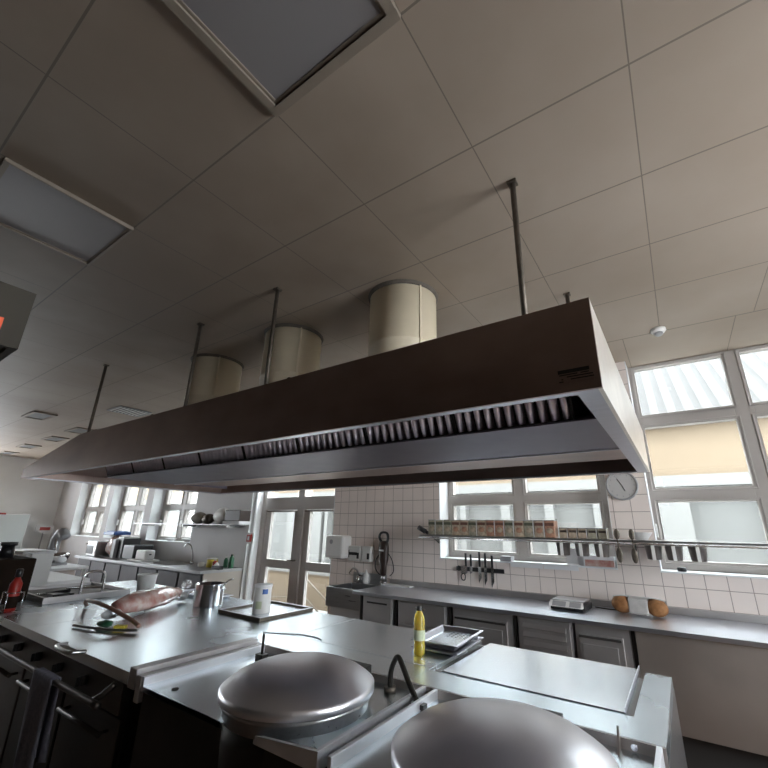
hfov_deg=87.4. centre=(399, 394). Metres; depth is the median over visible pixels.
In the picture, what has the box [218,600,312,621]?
tray
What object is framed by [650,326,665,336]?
smoke detector
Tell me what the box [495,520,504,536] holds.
tub
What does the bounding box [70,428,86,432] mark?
diffuser
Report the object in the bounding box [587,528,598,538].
box
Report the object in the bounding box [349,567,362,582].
faucet
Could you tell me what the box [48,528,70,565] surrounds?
stand mixer
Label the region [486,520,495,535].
tub
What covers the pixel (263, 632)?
cable
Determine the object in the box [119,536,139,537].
tray
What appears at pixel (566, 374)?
print
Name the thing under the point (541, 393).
exhaust hood
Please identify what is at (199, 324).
hanging rod
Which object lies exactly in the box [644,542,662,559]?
hanging pot
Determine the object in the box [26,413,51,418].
diffuser
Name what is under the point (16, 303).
display sign
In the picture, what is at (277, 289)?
hanging rod
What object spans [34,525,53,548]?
sign
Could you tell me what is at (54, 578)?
bench
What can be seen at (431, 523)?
tub
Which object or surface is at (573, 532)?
box
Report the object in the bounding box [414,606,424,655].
oil bottle
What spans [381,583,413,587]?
tray
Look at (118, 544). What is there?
coffee machine
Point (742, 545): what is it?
wall shelf
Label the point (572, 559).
card
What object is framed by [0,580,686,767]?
kitchen island
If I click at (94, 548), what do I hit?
countertop oven
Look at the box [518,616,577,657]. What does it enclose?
base cabinet
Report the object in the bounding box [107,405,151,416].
ceiling vent
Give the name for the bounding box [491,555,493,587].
kitchen knife
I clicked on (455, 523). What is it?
tub
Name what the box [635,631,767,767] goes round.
wall
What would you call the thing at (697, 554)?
hanging pot
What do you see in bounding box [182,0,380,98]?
diffuser
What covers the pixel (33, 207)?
recessed light
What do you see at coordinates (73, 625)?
knife
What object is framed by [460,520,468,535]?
tub
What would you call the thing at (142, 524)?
wall shelf
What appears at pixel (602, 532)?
box
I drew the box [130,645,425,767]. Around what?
kettle
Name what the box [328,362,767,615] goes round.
wall
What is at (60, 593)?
sink
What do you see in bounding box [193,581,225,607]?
cooking pot
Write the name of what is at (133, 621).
hose
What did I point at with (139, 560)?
serving tray
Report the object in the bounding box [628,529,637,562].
hanging utensil
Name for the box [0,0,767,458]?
ceiling
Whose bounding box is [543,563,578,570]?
sheet
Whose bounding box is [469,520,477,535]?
tub
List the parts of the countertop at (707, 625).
support post, support post, support post, support post, support post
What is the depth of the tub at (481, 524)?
4.09 m
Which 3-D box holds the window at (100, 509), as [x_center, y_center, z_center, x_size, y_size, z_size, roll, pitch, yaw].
[-7.599,2.598,10.318,1.738,1.948,0.135,-11,-22,32]
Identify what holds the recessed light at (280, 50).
in the ceiling
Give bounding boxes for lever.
[255,634,268,659]
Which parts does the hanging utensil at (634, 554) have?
blade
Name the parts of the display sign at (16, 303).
panel, panel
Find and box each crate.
[103,531,130,534]
[224,510,250,520]
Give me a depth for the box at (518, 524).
3.89 m
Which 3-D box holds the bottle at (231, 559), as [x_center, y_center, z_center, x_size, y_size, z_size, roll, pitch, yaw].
[-2.644,2.616,6.314,0.080,0.200,0.080,-11,-22,32]
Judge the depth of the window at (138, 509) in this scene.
9.24 m
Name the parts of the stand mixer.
mixer arm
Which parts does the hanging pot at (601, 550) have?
pot handle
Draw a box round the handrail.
[271,580,325,611]
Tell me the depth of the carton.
6.33 m
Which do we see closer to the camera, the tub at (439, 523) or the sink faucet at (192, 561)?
the tub at (439, 523)
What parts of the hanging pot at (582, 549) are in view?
pot handle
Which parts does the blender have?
motor, power cord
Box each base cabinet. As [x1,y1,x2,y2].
[363,596,398,625]
[398,600,452,630]
[453,607,519,647]
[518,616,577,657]
[575,623,641,678]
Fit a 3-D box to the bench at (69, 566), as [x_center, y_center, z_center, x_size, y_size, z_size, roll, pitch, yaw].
[-5.644,3.144,6.296,1.600,0.900,0.560,-11,-22,32]
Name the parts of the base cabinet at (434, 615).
drawer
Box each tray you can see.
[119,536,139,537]
[127,559,158,561]
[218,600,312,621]
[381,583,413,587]
[410,636,483,655]
[411,625,483,650]
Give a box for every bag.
[105,535,120,554]
[191,512,205,523]
[202,514,213,523]
[213,507,229,523]
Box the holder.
[211,565,222,569]
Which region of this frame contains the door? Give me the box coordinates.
[251,490,334,605]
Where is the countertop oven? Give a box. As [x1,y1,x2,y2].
[85,541,109,555]
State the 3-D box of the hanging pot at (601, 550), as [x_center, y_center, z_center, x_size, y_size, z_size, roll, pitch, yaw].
[1.756,1.334,3.485,0.136,0.137,0.143,-11,-22,32]
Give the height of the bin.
0.250 m
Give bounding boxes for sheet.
[510,561,545,568]
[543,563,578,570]
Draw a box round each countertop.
[74,555,242,597]
[352,579,767,673]
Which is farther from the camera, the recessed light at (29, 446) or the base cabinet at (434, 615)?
the recessed light at (29, 446)
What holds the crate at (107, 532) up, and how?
on the bag at (109, 543)
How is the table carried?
on the floor
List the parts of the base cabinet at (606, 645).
handle, door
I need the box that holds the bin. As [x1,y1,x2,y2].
[122,544,153,558]
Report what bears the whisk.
on the kitchen island
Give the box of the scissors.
[457,565,465,580]
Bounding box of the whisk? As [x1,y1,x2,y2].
[181,579,191,591]
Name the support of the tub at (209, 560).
on the countertop at (172, 573)
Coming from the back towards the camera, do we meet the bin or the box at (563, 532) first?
the bin
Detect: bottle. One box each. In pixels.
[2,569,23,611]
[223,557,227,567]
[228,554,233,567]
[363,570,368,583]
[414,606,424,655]
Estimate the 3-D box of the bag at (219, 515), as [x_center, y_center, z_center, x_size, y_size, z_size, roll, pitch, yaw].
[-2.933,2.014,6.686,0.403,0.270,0.201,-11,-22,32]
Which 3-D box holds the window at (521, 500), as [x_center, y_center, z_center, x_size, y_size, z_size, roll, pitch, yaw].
[1.361,0.850,4.585,1.798,1.948,0.135,-11,-22,32]
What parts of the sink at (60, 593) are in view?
pan frame, arch handle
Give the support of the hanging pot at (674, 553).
hanging from the wall shelf at (742, 545)
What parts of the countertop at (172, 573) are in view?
door, door, door, door, door, door, door, panel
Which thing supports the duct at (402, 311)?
on the exhaust hood
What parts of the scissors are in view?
blade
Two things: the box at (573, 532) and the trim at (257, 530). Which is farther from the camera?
the trim at (257, 530)
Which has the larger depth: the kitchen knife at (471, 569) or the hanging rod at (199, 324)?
the kitchen knife at (471, 569)
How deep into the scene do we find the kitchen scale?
3.41 m
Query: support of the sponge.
on the kitchen island
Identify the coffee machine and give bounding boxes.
[109,536,140,557]
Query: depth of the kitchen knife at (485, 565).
4.23 m
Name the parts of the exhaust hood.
sloped panel, plenum panel, plenum panel, panel, rating plate, panel, filter rail, panel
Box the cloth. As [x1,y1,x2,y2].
[96,620,113,626]
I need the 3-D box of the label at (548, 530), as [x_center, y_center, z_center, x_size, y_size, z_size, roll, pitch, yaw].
[1.395,1.263,3.731,0.060,0.052,0.007,-11,-22,32]
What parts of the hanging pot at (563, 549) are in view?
pot handle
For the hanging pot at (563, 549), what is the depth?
3.60 m
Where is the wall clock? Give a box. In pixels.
[606,473,638,499]
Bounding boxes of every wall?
[0,455,63,555]
[46,482,252,598]
[267,567,329,610]
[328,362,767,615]
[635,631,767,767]
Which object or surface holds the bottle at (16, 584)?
in the rack
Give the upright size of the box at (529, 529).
0.158 m
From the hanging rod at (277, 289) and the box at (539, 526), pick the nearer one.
the hanging rod at (277, 289)
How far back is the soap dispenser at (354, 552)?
5.14 m
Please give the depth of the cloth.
2.60 m
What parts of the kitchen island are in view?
control knob, handle, oven door, control knob, handle, oven door, control knob, control knob, hand rail, loop handle, control knob, handle, oven door, border rail, step panel, panel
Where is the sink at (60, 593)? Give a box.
[26,570,129,604]
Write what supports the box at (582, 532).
on the wall shelf at (742, 545)
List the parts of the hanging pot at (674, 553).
pot handle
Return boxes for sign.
[0,281,36,360]
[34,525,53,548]
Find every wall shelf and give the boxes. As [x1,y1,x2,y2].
[133,523,244,527]
[418,534,767,550]
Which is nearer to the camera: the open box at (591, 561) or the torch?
the open box at (591, 561)
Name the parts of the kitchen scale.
weighing plate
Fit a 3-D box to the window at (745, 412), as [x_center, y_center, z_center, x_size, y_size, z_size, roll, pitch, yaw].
[3.146,0.501,3.443,1.823,1.948,0.135,-11,-22,32]
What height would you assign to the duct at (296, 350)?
0.963 m
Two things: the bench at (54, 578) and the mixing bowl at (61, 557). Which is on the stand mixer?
the mixing bowl at (61, 557)
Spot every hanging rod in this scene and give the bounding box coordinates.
[87,364,108,431]
[183,322,204,405]
[264,287,281,384]
[507,178,527,314]
[563,292,570,302]
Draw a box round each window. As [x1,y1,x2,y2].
[79,484,110,535]
[114,487,147,536]
[156,490,195,540]
[448,475,615,562]
[627,344,767,574]
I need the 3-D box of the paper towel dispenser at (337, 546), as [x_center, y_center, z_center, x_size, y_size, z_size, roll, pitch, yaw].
[-0.807,2.002,5.293,0.300,0.286,0.202,-11,-22,32]
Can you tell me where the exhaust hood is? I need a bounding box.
[21,297,649,493]
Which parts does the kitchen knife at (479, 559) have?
handle, blade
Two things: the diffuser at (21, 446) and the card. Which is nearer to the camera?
the card
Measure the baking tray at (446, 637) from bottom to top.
0.033 m
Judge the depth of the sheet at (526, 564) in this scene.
4.03 m
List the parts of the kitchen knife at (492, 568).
blade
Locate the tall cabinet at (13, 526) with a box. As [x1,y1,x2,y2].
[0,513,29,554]
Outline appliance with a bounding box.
[0,542,36,602]
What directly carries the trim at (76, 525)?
attached to the wall at (207, 541)
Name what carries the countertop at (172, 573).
on the floor
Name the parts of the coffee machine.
water tank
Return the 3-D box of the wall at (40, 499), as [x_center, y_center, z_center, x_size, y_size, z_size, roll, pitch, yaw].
[-12.050,2.347,7.810,0.300,3.170,8.555,-11,-22,32]
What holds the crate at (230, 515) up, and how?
on the carton
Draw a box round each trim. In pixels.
[70,483,109,536]
[102,486,148,537]
[145,489,197,542]
[240,488,335,613]
[439,475,617,569]
[624,361,767,578]
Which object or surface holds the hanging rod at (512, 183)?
hanging from the ceiling
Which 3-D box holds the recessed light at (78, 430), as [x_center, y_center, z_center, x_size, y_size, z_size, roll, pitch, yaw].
[-5.929,0.666,7.454,0.604,0.021,0.300,-11,-22,32]
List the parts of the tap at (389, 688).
spout, valve knob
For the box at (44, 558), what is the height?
0.370 m
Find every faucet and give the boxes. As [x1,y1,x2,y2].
[184,543,193,563]
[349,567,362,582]
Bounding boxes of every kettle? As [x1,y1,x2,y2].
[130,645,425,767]
[327,689,664,767]
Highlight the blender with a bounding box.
[375,531,393,582]
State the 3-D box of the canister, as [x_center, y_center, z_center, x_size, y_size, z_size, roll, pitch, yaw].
[-1.065,1.579,3.119,0.137,0.201,0.137,-11,-22,32]
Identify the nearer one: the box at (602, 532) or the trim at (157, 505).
the box at (602, 532)
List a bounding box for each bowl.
[52,552,70,562]
[634,532,651,539]
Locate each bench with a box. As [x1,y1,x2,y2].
[46,571,89,585]
[50,563,88,576]
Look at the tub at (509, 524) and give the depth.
3.94 m
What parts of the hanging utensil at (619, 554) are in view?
blade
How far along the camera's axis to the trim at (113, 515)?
9.49 m
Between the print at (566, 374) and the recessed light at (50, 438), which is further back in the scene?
the recessed light at (50, 438)
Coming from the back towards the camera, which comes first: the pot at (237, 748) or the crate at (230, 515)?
the crate at (230, 515)
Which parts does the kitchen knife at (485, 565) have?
handle, blade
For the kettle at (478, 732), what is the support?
on the floor
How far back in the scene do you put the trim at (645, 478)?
3.39 m
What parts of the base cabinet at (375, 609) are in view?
handle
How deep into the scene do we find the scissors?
4.36 m
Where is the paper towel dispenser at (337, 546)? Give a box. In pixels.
[325,535,351,558]
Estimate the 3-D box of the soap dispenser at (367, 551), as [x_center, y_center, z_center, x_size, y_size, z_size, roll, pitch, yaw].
[-0.401,2.013,5.078,0.140,0.180,0.082,-11,-22,32]
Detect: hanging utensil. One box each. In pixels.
[614,529,622,562]
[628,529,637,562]
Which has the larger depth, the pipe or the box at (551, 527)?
the pipe
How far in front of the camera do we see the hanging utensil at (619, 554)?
3.35 m
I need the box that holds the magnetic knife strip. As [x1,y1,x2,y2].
[456,566,503,573]
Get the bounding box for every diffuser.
[20,445,36,447]
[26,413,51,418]
[45,437,62,440]
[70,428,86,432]
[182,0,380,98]
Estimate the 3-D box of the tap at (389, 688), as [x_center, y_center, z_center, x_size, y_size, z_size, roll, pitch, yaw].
[0.017,1.200,1.686,0.058,0.160,0.266,13,-22,-32]
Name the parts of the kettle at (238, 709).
panel, lid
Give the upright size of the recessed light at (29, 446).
0.021 m
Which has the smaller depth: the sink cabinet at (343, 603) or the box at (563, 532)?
the box at (563, 532)
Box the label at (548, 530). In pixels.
[546,528,552,533]
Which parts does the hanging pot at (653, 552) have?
pot handle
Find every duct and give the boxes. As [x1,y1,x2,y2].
[184,353,243,404]
[259,323,323,385]
[368,279,437,356]
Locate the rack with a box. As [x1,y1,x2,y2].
[0,590,24,612]
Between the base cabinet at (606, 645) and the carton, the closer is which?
the base cabinet at (606, 645)
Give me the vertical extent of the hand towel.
0.620 m
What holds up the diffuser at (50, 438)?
attached to the recessed light at (50, 438)
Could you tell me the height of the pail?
0.204 m
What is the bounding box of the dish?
[677,567,686,571]
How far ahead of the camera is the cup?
6.44 m
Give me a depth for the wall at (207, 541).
7.36 m
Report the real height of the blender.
0.591 m
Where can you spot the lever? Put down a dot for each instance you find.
(261, 655)
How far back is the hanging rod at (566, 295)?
2.89 m
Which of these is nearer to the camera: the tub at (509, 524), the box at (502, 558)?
the tub at (509, 524)
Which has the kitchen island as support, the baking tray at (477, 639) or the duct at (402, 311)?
the baking tray at (477, 639)
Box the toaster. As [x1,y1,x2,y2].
[135,550,154,559]
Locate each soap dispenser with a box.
[348,545,361,560]
[362,546,373,561]
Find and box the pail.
[136,573,157,590]
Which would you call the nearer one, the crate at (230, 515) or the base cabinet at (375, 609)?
the base cabinet at (375, 609)
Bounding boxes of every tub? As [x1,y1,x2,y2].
[206,558,218,567]
[428,520,435,534]
[436,520,443,534]
[444,520,451,534]
[452,520,460,534]
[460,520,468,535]
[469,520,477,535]
[477,520,486,535]
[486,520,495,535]
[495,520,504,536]
[504,520,514,536]
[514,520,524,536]
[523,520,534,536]
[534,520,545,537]
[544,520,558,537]
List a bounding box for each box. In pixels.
[15,550,56,586]
[500,555,513,561]
[559,528,568,537]
[568,528,578,538]
[577,528,588,538]
[583,555,616,567]
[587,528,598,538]
[597,528,608,538]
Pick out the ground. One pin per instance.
(314, 610)
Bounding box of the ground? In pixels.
[313,609,326,613]
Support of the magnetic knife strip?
attached to the wall at (361, 513)
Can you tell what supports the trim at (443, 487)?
attached to the wall at (361, 513)
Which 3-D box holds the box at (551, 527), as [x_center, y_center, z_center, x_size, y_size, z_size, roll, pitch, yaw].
[1.434,1.266,3.791,0.089,0.158,0.146,-11,-22,32]
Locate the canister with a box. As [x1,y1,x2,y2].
[252,583,272,613]
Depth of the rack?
3.06 m
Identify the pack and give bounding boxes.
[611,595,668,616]
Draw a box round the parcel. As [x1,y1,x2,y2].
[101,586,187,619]
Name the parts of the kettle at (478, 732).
lid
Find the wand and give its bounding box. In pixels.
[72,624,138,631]
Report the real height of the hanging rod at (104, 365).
1.148 m
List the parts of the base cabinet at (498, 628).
handle, door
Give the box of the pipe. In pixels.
[243,492,259,599]
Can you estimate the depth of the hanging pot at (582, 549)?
3.52 m
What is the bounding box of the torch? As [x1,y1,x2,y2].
[417,525,428,533]
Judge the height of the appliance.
0.470 m
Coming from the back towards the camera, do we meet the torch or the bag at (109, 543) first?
the bag at (109, 543)
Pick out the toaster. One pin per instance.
(140, 554)
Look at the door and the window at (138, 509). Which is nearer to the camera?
the door
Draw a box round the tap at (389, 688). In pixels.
[384,654,426,710]
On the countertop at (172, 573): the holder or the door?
the holder
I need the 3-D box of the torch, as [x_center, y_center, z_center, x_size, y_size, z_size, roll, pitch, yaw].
[0.262,1.496,4.452,0.138,0.096,0.051,-11,-22,32]
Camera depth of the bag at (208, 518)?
6.80 m
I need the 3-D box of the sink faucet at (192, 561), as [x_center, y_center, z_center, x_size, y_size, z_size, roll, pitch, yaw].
[-3.665,2.749,6.972,0.261,0.322,0.050,-4,-19,15]
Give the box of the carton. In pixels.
[222,521,250,524]
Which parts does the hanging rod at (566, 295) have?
rod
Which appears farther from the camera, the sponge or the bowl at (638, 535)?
the bowl at (638, 535)
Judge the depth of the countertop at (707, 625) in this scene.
3.27 m
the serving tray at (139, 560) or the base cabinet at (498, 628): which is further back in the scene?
the serving tray at (139, 560)
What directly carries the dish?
on the trim at (645, 478)
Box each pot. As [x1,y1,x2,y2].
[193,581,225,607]
[218,722,263,767]
[556,543,569,555]
[574,543,588,556]
[594,540,609,557]
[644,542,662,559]
[664,542,683,560]
[687,543,707,561]
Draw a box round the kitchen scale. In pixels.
[549,596,591,611]
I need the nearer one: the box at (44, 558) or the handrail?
the box at (44, 558)
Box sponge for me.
[113,624,127,628]
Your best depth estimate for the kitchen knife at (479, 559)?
4.27 m
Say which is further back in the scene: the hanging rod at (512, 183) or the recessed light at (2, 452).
the recessed light at (2, 452)
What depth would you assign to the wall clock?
3.74 m
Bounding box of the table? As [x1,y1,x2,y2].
[0,548,43,550]
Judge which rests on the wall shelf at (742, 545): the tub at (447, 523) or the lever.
the tub at (447, 523)
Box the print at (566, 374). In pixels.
[558,366,593,382]
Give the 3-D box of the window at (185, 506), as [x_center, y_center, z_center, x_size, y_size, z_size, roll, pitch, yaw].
[-4.358,1.966,8.244,1.638,1.948,0.135,-11,-22,32]
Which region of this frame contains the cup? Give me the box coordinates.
[198,562,204,566]
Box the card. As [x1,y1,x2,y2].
[566,548,583,565]
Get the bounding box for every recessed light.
[0,157,133,265]
[0,451,18,454]
[16,444,41,448]
[21,411,57,420]
[41,436,69,441]
[64,427,93,433]
[161,0,400,117]
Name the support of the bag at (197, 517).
on the wall shelf at (142, 524)
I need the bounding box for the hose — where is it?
[83,598,140,627]
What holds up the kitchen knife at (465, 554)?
attached to the magnetic knife strip
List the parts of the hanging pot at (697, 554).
pot handle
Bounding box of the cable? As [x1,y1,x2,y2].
[263,632,321,639]
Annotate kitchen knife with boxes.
[464,553,466,573]
[470,554,472,573]
[478,552,481,582]
[484,553,487,584]
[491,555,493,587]
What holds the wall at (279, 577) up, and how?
on the ground
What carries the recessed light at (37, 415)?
in the ceiling
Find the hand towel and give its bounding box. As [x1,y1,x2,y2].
[13,667,61,767]

